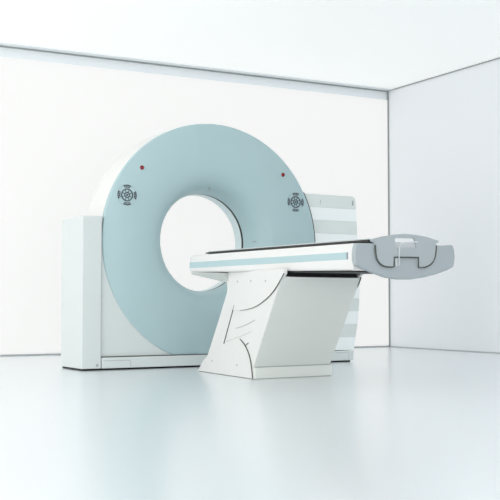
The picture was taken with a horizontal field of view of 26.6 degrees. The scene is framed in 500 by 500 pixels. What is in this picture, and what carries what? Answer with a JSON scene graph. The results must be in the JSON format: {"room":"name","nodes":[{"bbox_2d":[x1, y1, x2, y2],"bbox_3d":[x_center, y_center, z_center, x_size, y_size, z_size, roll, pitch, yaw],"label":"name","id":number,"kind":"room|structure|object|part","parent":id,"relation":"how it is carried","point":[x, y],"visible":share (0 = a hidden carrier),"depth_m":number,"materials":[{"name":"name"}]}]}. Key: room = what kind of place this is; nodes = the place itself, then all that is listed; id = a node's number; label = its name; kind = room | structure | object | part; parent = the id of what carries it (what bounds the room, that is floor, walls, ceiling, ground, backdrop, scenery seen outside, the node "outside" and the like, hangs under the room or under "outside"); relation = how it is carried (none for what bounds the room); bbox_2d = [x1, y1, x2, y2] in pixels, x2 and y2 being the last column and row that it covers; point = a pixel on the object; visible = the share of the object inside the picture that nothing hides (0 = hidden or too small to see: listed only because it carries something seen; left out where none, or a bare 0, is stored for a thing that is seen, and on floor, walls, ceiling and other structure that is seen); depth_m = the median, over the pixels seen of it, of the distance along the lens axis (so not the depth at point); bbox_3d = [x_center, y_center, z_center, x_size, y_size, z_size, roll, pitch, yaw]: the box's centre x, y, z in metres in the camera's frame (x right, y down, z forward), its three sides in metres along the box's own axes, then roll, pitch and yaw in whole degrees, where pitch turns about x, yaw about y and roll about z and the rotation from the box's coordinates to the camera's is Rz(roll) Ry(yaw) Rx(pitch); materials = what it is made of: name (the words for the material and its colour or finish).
{"room":"radiology room","nodes":[
{"label":"radiology room","id":0,"kind":"room"},
{"bbox_2d":[0,47,387,354],"bbox_3d":[-3.558,-0.526,9.864,12.160,3.060,0.190,2,-3,-29],"label":"wall","id":1,"kind":"structure","parent":0,"point":[4,52],"depth_m":11.37,"materials":[{"name":"paint"}]},
{"bbox_2d":[0,346,388,356],"bbox_3d":[-3.604,0.989,9.645,11.940,0.013,0.018,2,-3,-29],"label":"baseboard","id":2,"kind":"structure","parent":1,"relation":"attached to","point":[363,346],"depth_m":10.48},
{"bbox_2d":[0,42,392,91],"bbox_3d":[-3.572,-2.061,9.745,11.950,0.006,0.093,2,-3,-29],"label":"trim","id":3,"kind":"structure","parent":1,"relation":"attached to","point":[1,43],"depth_m":11.29,"materials":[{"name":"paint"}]},
{"bbox_2d":[0,347,499,499],"bbox_3d":[-0.629,0.788,4.421,12.160,0.100,12.425,2,-3,-29],"label":"floor","id":4,"kind":"structure","parent":0,"point":[387,423],"depth_m":4.25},
{"bbox_2d":[61,124,359,370],"bbox_3d":[-0.254,-0.041,8.993,2.665,2.005,0.455,2,-3,-30],"label":"gantry","id":5,"kind":"object","parent":4,"relation":"on","point":[122,308],"visible":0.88,"depth_m":8.50,"materials":[{"name":"blue paint"}]},
{"bbox_3d":[-0.940,0.292,8.507,0.673,1.101,0.288,2,-3,-30],"label":"panel","id":6,"kind":"part","parent":5,"relation":"part of","materials":[{"name":"blue plastic"}]},
{"bbox_2d":[190,234,454,378],"bbox_3d":[0.379,0.409,7.331,0.850,0.943,2.120,2,-3,-33],"label":"table","id":7,"kind":"object","parent":4,"relation":"on","point":[285,309],"visible":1,"depth_m":7.17,"materials":[{"name":"white paint"}]},
{"bbox_3d":[0.387,0.486,7.207,0.696,0.606,0.427,2,-3,-33],"label":"panel","id":8,"kind":"part","parent":7,"relation":"part of","materials":[{"name":"white plastic"}]},
{"bbox_3d":[0.953,0.064,6.499,0.812,0.225,0.036,2,-3,-33],"label":"plate","id":9,"kind":"part","parent":7,"relation":"part of","materials":[{"name":"grey plastic"}]},
{"bbox_3d":[0.952,-0.002,6.479,0.546,0.206,0.014,2,-3,-33],"label":"handle panel","id":10,"kind":"part","parent":7,"relation":"part of","materials":[{"name":"grey plastic"}]},
{"bbox_3d":[0.949,-0.030,6.481,0.171,0.036,0.006,2,-3,-33],"label":"handle pane","id":11,"kind":"part","parent":7,"relation":"part of","materials":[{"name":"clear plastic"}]},
{"bbox_2d":[0,0,499,88],"bbox_3d":[-0.629,-2.368,4.577,12.160,0.100,12.425,2,-3,-29],"label":"ceiling","id":12,"kind":"structure","parent":0,"point":[391,44],"depth_m":9.97,"materials":[{"name":"white paint"}]},
{"bbox_2d":[389,59,499,352],"bbox_3d":[4.667,-0.653,7.275,0.200,3.060,12.235,2,-3,-29],"label":"wall","id":13,"kind":"structure","parent":0,"point":[444,131],"depth_m":11.60,"materials":[{"name":"white paint"}]},
{"bbox_2d":[387,92,389,346],"bbox_3d":[1.649,-0.383,12.578,0.016,3.042,0.022,2,-3,-29],"label":"trim","id":14,"kind":"structure","parent":13,"relation":"attached to","point":[387,92],"depth_m":12.58,"materials":[{"name":"metal"}]},
{"bbox_2d":[389,57,499,90],"bbox_3d":[4.579,-2.179,7.290,0.012,0.011,12.213,2,-3,-29],"label":"trim","id":15,"kind":"structure","parent":13,"relation":"attached to","point":[499,57],"depth_m":11.68,"materials":[{"name":"metal"}]},
{"bbox_2d":[390,346,499,353],"bbox_3d":[4.580,0.866,7.141,0.008,0.011,12.213,2,-3,-29],"label":"baseboard","id":16,"kind":"structure","parent":13,"relation":"attached to","point":[390,346],"depth_m":11.57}
]}

